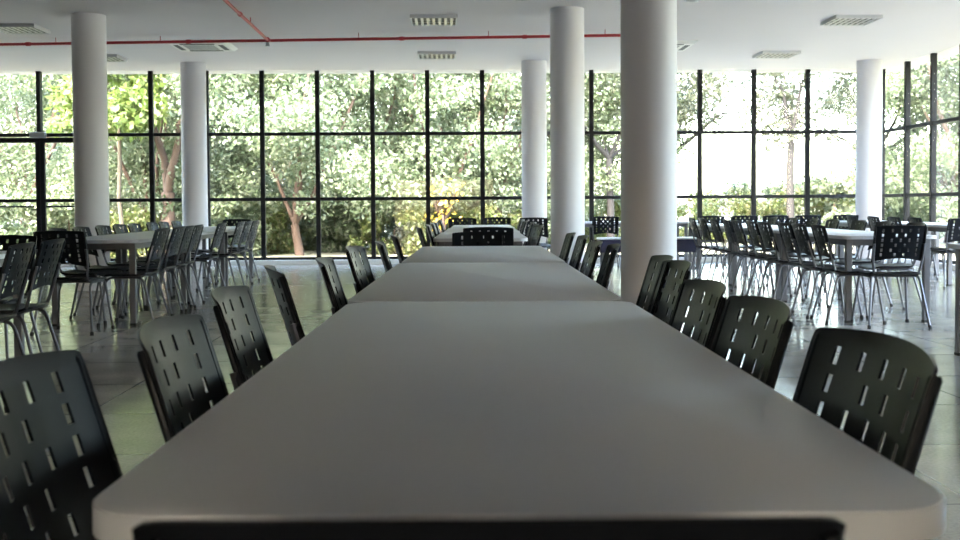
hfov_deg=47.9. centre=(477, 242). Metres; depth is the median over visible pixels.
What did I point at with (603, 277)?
dining chair
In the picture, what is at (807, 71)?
window
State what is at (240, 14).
pipe
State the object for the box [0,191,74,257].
shrub
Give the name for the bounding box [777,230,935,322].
dining table
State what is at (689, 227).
dining table
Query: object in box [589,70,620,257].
window
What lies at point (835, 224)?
dining chair
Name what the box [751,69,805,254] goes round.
window
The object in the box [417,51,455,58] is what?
ceiling light
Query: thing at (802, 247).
dining chair
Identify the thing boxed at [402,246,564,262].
dining table
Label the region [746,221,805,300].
dining chair
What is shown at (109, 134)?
window
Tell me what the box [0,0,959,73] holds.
ceiling
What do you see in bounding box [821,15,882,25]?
ceiling light
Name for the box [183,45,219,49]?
grille
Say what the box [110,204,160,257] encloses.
shrub
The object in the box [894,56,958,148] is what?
broadleaf tree
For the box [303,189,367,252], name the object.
shrub
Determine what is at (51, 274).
dining chair
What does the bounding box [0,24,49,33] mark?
ceiling light
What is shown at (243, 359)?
dining chair
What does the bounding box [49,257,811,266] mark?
curb
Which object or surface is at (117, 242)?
dining table
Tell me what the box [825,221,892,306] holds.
dining chair
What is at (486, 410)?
dining table
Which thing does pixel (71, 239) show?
dining chair
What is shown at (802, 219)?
dining chair
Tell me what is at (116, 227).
dining chair
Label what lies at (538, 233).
dining chair
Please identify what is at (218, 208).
shrub
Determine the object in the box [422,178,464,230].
flowering shrub
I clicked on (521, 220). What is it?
dining chair
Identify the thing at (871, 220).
dining chair
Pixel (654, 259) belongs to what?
dining chair
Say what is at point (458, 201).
shrub
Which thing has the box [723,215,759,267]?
dining chair
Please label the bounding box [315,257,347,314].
dining chair
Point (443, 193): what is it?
shrub
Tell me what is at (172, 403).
dining chair
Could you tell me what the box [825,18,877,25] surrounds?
grille
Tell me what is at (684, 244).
dining table
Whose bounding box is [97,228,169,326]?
dining chair
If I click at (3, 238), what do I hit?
dining chair
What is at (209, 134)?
window
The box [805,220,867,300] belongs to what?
dining chair
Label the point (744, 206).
shrub
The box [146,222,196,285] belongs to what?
dining chair
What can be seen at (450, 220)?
dining chair
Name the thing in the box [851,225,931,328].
dining chair
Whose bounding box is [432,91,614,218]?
shade tree
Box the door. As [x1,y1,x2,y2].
[0,71,73,261]
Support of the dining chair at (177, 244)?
on the floor
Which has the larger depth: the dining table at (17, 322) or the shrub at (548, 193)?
the shrub at (548, 193)
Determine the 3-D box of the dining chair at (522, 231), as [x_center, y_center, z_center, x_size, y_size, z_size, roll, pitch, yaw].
[0.333,0.161,12.913,0.558,0.852,0.523,0,2,0]
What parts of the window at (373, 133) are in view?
sill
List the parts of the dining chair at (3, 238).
leg, seat, backrest, leg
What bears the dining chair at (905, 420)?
on the floor
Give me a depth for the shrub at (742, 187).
34.45 m
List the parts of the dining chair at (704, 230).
leg, backrest, post, leg, seat, leg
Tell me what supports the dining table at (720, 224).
on the floor
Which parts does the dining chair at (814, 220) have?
backrest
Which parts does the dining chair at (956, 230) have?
leg, leg, seat, post, backrest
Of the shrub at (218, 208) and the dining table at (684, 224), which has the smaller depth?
the dining table at (684, 224)
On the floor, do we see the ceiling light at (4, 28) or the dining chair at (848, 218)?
the dining chair at (848, 218)
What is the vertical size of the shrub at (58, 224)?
1.864 m
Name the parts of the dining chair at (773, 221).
seat, backrest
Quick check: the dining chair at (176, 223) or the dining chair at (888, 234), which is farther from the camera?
the dining chair at (176, 223)
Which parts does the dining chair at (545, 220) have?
backrest, seat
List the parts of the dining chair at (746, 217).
backrest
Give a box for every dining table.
[0,251,24,356]
[52,234,186,325]
[92,301,945,539]
[122,229,227,303]
[170,226,252,288]
[348,262,621,303]
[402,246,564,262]
[433,232,527,245]
[445,228,519,232]
[451,225,514,228]
[585,221,688,260]
[596,237,696,274]
[688,220,822,262]
[697,223,777,285]
[732,226,844,299]
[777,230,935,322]
[832,221,933,273]
[887,223,959,285]
[948,244,959,355]
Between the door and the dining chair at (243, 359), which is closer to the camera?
the dining chair at (243, 359)
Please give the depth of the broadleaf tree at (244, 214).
26.59 m
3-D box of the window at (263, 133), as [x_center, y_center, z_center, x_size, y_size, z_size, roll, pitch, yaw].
[-3.358,-1.371,19.196,0.976,3.355,0.085,0,2,-2]
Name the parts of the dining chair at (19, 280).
post, seat, leg, post, backrest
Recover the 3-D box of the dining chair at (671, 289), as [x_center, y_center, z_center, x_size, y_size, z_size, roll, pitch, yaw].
[0.385,0.484,3.398,0.558,0.852,0.523,0,2,0]
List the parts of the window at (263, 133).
sill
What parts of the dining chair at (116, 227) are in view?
backrest, seat, leg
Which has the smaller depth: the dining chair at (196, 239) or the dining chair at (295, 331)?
the dining chair at (295, 331)
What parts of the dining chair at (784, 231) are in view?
backrest, post, leg, post, leg, seat, leg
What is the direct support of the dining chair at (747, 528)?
on the floor
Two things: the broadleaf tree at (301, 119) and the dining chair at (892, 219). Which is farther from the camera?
the broadleaf tree at (301, 119)
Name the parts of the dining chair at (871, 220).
backrest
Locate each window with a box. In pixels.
[108,133,149,260]
[148,71,181,260]
[206,71,260,260]
[259,71,316,259]
[314,70,370,259]
[370,70,425,258]
[425,70,480,245]
[480,70,521,224]
[547,131,589,256]
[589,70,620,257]
[677,131,697,256]
[697,70,751,256]
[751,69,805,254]
[804,69,855,255]
[882,69,903,254]
[903,61,929,255]
[929,53,958,263]
[958,44,959,243]
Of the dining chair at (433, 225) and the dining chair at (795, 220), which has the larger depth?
the dining chair at (795, 220)
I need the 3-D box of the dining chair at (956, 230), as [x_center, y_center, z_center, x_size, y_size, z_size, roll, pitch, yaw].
[5.802,0.122,13.085,0.523,0.852,0.558,0,2,-2]
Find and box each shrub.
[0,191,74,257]
[14,190,74,258]
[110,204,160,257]
[144,189,260,256]
[211,188,281,256]
[215,207,294,254]
[258,206,322,250]
[292,192,343,249]
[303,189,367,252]
[347,203,436,255]
[358,203,389,247]
[384,194,436,239]
[385,194,460,248]
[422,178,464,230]
[435,193,496,215]
[448,202,521,228]
[513,191,595,248]
[585,189,620,242]
[677,188,728,236]
[679,192,764,242]
[724,178,803,237]
[757,186,847,224]
[794,173,894,229]
[840,188,890,220]
[885,155,955,239]
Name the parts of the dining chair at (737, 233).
leg, backrest, post, post, leg, seat, leg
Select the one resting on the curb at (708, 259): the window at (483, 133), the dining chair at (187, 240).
the window at (483, 133)
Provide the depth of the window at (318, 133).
19.18 m
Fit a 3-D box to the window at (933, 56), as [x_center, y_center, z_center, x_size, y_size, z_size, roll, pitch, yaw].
[7.380,-1.360,16.998,0.085,3.355,0.989,0,2,-2]
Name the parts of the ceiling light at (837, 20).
plate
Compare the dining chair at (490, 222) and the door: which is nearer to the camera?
the dining chair at (490, 222)
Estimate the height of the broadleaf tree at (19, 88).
8.012 m
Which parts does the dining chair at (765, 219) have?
backrest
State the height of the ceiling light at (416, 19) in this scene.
0.045 m
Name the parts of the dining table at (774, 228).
leg, leg, leg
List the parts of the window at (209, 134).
sill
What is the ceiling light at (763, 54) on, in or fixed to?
attached to the ceiling
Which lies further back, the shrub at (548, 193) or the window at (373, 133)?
the shrub at (548, 193)
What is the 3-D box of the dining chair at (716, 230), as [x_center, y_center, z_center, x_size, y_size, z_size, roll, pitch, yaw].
[3.198,0.123,13.513,0.558,0.852,0.523,0,2,0]
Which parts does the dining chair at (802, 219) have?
backrest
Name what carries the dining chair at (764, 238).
on the floor
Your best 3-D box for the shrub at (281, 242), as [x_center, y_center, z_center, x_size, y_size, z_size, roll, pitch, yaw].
[-5.543,-0.240,26.963,2.075,1.496,1.831,-1,2,-5]
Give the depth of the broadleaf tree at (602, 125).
29.34 m
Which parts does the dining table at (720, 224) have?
leg, frame rail, leg, leg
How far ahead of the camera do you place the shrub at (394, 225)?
30.94 m
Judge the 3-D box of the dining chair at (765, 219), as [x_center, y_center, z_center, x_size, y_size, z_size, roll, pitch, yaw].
[4.801,-0.026,17.623,0.523,0.852,0.558,0,2,-2]
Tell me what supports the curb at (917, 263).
on the floor
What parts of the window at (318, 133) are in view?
sill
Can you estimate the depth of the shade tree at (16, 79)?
39.07 m
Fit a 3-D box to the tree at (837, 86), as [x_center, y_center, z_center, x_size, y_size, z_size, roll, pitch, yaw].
[11.472,-3.161,30.964,5.641,6.783,6.609,-2,2,-33]
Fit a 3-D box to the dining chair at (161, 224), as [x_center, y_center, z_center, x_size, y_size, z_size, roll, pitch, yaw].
[-3.812,0.150,13.962,0.558,0.852,0.523,0,2,0]
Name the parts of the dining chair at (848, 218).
backrest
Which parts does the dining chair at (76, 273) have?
backrest, leg, leg, seat, leg, leg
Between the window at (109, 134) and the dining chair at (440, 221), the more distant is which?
the window at (109, 134)
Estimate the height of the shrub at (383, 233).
1.864 m
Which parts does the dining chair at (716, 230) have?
leg, backrest, post, post, leg, seat, leg, leg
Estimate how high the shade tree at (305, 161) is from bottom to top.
10.448 m
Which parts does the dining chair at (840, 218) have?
backrest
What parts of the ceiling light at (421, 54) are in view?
plate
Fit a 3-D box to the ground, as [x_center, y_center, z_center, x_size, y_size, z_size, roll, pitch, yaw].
[0.001,0.145,35.025,140.000,0.380,150.000,0,2,0]
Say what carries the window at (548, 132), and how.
on the curb at (708, 259)
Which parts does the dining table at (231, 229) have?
leg, leg, leg, leg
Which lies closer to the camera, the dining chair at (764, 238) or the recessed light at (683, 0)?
the dining chair at (764, 238)
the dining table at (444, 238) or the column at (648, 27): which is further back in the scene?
the dining table at (444, 238)
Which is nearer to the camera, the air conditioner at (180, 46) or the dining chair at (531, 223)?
the dining chair at (531, 223)
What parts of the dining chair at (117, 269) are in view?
leg, backrest, leg, seat, leg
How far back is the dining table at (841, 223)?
16.47 m
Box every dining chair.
[0,235,42,358]
[0,238,65,353]
[0,242,35,412]
[0,350,122,539]
[30,230,114,335]
[48,228,124,323]
[72,226,142,315]
[95,225,159,308]
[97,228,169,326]
[112,224,172,302]
[119,226,187,316]
[128,223,180,295]
[132,516,845,539]
[137,225,196,312]
[137,314,228,442]
[143,224,204,307]
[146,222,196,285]
[158,221,208,285]
[171,221,218,284]
[173,223,226,297]
[196,221,245,290]
[208,221,252,285]
[210,286,272,389]
[214,219,254,277]
[217,220,259,280]
[264,265,304,345]
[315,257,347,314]
[345,246,374,293]
[375,241,392,271]
[390,235,404,262]
[415,226,426,246]
[425,224,436,245]
[430,223,438,245]
[433,222,440,234]
[438,220,444,231]
[448,218,476,227]
[452,231,513,245]
[463,227,513,244]
[483,217,510,224]
[516,219,522,230]
[519,217,550,251]
[520,220,527,234]
[523,222,534,245]
[527,225,543,245]
[559,232,575,263]
[569,235,588,270]
[579,241,602,279]
[591,216,620,268]
[596,244,620,288]
[636,255,672,314]
[647,260,691,324]
[669,279,726,349]
[688,217,727,278]
[691,216,726,268]
[698,218,744,282]
[710,219,759,287]
[711,295,793,388]
[722,219,772,291]
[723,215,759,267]
[731,220,774,294]
[739,217,777,278]
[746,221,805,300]
[749,218,797,283]
[756,221,820,305]
[758,215,788,241]
[766,218,818,288]
[778,222,841,312]
[788,219,839,293]
[791,223,863,318]
[792,215,821,257]
[792,327,942,474]
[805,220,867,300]
[810,224,886,324]
[823,215,858,264]
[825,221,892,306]
[846,216,878,269]
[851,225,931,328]
[852,222,926,315]
[867,216,914,271]
[886,217,938,280]
[907,217,955,281]
[930,218,959,288]
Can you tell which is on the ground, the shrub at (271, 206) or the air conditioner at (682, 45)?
the shrub at (271, 206)
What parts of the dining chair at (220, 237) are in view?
seat, leg, post, leg, backrest, post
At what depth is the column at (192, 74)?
17.96 m
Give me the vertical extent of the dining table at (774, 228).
0.750 m
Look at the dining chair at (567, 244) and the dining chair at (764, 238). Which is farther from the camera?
the dining chair at (764, 238)
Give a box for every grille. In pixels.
[0,27,45,33]
[107,57,123,61]
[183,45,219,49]
[412,18,455,24]
[419,54,454,58]
[758,54,795,57]
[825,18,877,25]
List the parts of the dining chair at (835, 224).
seat, leg, backrest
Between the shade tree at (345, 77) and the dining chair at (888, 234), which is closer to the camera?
the dining chair at (888, 234)
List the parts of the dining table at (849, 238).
leg, leg, frame rail, leg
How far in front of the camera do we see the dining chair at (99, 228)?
11.23 m
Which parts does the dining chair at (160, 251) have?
leg, leg, seat, post, leg, backrest, post, leg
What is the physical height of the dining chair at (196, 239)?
0.852 m
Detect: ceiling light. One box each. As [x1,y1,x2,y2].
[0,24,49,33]
[107,54,127,61]
[410,14,456,25]
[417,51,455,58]
[752,51,800,58]
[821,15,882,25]
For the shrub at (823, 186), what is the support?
on the ground
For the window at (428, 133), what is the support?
on the curb at (708, 259)
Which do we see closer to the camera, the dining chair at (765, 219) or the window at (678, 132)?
the dining chair at (765, 219)
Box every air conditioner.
[164,40,237,50]
[677,40,698,50]
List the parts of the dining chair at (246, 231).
leg, post, leg, backrest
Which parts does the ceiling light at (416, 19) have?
plate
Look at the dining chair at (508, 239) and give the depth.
7.48 m
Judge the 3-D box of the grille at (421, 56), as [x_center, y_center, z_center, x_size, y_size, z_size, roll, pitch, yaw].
[-0.639,-2.956,17.139,0.560,0.012,0.540,0,2,-2]
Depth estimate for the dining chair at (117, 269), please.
10.56 m
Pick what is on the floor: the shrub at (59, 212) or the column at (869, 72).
the column at (869, 72)
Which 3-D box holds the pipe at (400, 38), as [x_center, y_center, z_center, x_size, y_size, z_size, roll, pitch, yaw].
[-4.780,-2.848,15.207,13.599,0.115,0.060,0,2,3]
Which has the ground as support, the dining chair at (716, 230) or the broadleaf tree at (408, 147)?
the broadleaf tree at (408, 147)
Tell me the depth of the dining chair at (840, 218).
17.73 m
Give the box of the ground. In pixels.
[0,215,957,259]
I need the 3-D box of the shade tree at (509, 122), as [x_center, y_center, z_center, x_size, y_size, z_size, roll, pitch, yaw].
[-0.891,-4.898,37.989,9.172,10.448,8.968,1,3,40]
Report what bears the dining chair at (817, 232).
on the floor
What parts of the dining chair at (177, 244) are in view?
leg, leg, seat, leg, post, backrest, post, leg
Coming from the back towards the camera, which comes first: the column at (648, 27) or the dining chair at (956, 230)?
the dining chair at (956, 230)
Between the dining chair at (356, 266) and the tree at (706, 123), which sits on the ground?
the tree at (706, 123)
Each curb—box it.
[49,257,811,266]
[884,258,954,269]
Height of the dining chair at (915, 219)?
0.852 m
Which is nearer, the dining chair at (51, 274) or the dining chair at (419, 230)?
the dining chair at (51, 274)
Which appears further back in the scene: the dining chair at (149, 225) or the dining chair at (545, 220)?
the dining chair at (545, 220)
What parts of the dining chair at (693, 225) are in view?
backrest, leg, leg, seat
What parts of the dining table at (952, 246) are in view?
leg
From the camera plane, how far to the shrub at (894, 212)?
31.85 m
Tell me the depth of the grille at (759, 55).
17.32 m
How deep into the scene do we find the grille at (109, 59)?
17.27 m
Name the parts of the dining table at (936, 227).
leg, leg, frame rail, leg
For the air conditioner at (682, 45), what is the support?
attached to the ceiling
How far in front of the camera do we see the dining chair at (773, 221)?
14.92 m
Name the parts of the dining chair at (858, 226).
leg, leg, seat, backrest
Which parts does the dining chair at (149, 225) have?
backrest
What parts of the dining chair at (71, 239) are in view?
leg, leg, backrest, seat, post, leg, leg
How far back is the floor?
8.77 m
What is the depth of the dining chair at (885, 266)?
9.97 m
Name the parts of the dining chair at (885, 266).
leg, seat, leg, leg, backrest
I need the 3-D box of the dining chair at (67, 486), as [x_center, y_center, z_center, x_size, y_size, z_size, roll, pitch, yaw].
[-0.275,0.561,1.248,0.558,0.852,0.523,0,2,-4]
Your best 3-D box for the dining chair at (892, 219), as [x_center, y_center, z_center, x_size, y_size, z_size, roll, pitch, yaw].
[5.868,0.070,14.612,0.558,0.852,0.523,0,2,0]
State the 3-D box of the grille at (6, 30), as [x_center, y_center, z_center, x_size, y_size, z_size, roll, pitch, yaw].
[-6.092,-2.830,14.384,0.560,0.012,0.540,0,2,-2]
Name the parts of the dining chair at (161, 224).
backrest, seat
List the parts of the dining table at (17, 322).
frame rail, leg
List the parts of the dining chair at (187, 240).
leg, seat, leg, backrest, post, leg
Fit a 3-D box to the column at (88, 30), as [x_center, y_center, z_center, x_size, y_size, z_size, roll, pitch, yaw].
[-4.857,-1.129,13.586,0.423,3.440,0.423,0,2,0]
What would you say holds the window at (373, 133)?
on the curb at (708, 259)
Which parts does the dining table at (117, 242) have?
leg, frame rail, leg, leg, leg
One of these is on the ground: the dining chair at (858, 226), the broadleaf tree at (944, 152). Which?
the broadleaf tree at (944, 152)
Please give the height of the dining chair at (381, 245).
0.852 m
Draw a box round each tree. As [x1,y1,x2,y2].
[0,74,73,223]
[0,74,134,233]
[0,74,181,233]
[0,79,58,223]
[23,74,259,222]
[43,74,177,231]
[59,74,346,235]
[107,74,266,252]
[155,73,406,255]
[177,74,409,236]
[252,73,517,242]
[271,77,421,231]
[310,73,521,232]
[313,73,548,235]
[390,73,620,227]
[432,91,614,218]
[485,73,695,216]
[501,73,741,236]
[585,73,789,151]
[744,72,822,217]
[758,56,958,153]
[821,54,958,234]
[826,55,958,242]
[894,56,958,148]
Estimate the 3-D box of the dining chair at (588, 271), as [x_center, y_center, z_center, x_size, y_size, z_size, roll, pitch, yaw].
[0.335,0.420,5.297,0.558,0.852,0.523,0,2,0]
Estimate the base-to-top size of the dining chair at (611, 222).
0.852 m
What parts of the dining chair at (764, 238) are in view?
leg, post, backrest, post, leg, seat, leg, leg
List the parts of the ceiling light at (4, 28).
plate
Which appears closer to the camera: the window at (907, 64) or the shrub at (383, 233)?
the window at (907, 64)
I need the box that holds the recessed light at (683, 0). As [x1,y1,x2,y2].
[683,0,701,1]
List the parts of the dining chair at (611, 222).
backrest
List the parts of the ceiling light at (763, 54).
plate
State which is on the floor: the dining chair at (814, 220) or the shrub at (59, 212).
the dining chair at (814, 220)
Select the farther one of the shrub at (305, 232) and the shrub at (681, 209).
the shrub at (681, 209)
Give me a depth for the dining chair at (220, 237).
12.38 m
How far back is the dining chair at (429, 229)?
10.48 m
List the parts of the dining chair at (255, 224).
leg, backrest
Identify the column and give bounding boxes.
[71,12,110,290]
[180,62,208,268]
[521,60,546,249]
[550,6,584,270]
[620,0,676,309]
[855,59,882,258]
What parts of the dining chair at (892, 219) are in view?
backrest, leg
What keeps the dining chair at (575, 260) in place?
on the floor
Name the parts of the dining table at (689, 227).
leg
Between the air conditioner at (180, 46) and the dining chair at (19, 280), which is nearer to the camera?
the dining chair at (19, 280)
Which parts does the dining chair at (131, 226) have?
backrest, seat, leg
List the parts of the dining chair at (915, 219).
backrest, seat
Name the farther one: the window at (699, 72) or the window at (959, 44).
the window at (699, 72)
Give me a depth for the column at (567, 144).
13.18 m
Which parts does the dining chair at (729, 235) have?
backrest, leg, post, leg, post, seat, leg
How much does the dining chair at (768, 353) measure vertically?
0.852 m
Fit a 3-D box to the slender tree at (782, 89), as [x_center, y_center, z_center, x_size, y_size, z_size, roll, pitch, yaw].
[8.414,-2.924,28.836,2.336,6.480,2.021,1,2,27]
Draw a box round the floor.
[0,261,959,539]
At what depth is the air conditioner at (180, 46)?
15.95 m
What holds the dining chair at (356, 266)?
on the floor
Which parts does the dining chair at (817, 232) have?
leg, post, backrest, post, leg, seat, leg, leg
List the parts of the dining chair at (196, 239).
leg, seat, leg, backrest, post, leg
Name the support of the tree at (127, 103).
on the ground
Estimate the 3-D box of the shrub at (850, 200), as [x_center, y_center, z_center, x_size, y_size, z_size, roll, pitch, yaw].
[12.271,-0.898,33.956,2.976,2.430,3.372,1,2,37]
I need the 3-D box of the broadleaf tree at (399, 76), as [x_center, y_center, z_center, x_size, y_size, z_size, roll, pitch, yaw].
[-2.546,-3.782,28.560,7.427,8.413,6.502,-1,2,-13]
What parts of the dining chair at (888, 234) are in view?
leg, leg, post, seat, backrest, leg, post, leg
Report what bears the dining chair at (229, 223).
on the floor
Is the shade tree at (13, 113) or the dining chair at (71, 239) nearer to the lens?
the dining chair at (71, 239)
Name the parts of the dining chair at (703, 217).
backrest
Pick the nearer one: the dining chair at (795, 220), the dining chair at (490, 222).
the dining chair at (795, 220)
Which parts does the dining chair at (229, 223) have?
seat, backrest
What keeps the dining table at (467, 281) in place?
on the floor
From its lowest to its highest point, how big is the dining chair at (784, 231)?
0.852 m
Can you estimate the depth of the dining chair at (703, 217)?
17.35 m
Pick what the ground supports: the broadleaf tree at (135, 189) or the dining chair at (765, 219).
the broadleaf tree at (135, 189)
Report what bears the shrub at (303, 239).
on the ground
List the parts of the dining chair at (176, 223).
backrest, seat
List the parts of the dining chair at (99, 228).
leg, backrest, post, seat, leg, leg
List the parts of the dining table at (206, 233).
leg, leg, leg, frame rail, leg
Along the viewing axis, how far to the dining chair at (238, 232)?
13.38 m
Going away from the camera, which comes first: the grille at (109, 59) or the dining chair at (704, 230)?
the dining chair at (704, 230)
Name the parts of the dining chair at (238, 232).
leg, leg, seat, post, leg, backrest, post, leg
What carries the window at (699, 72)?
on the curb at (708, 259)
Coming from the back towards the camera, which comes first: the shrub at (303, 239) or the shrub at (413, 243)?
the shrub at (303, 239)
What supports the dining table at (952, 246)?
on the floor
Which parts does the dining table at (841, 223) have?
leg, frame rail, leg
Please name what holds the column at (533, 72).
on the floor
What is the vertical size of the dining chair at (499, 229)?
0.852 m
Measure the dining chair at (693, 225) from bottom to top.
0.852 m
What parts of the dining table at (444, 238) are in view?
frame rail, leg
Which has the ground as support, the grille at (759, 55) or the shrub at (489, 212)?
the shrub at (489, 212)
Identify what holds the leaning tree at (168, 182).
on the ground
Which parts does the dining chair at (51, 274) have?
leg, post, seat, backrest, leg, post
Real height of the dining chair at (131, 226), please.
0.852 m
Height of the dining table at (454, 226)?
0.750 m
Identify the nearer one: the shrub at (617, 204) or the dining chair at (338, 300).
the dining chair at (338, 300)
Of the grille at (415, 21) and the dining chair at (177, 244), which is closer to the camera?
the dining chair at (177, 244)
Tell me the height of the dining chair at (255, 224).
0.852 m
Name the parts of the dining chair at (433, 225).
backrest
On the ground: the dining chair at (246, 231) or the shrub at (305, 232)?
the shrub at (305, 232)
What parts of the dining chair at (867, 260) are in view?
leg, leg, seat, leg, backrest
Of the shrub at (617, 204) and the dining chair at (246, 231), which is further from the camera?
the shrub at (617, 204)
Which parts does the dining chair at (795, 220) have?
leg, seat, leg, backrest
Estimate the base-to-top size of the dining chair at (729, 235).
0.852 m
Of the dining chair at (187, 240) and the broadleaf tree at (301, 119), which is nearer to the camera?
the dining chair at (187, 240)
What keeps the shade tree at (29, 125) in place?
on the ground
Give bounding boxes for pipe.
[0,31,620,45]
[223,0,270,46]
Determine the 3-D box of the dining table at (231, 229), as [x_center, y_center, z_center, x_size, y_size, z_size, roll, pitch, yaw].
[-3.578,0.172,14.709,0.810,0.750,2.150,0,2,-3]
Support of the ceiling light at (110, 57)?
attached to the ceiling
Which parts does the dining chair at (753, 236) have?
leg, backrest, post, seat, leg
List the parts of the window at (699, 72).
sill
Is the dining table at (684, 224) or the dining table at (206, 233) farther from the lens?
the dining table at (684, 224)
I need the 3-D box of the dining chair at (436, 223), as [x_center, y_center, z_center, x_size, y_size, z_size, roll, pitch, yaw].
[-0.221,0.184,12.313,0.558,0.852,0.523,0,2,0]
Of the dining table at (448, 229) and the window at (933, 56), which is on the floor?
the dining table at (448, 229)
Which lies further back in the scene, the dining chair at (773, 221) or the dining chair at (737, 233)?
the dining chair at (773, 221)
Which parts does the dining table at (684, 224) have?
frame rail, leg, leg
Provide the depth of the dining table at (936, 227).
13.72 m
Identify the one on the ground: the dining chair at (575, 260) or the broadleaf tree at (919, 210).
the broadleaf tree at (919, 210)
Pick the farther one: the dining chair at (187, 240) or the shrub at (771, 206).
the shrub at (771, 206)
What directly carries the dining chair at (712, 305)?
on the floor
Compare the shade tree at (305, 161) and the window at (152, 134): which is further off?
the shade tree at (305, 161)
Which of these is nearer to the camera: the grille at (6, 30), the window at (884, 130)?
the grille at (6, 30)
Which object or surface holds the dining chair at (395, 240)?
on the floor
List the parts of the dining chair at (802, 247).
leg, post, backrest, post, leg, seat, leg, leg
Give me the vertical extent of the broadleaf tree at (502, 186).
8.012 m
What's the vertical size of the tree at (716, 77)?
6.783 m

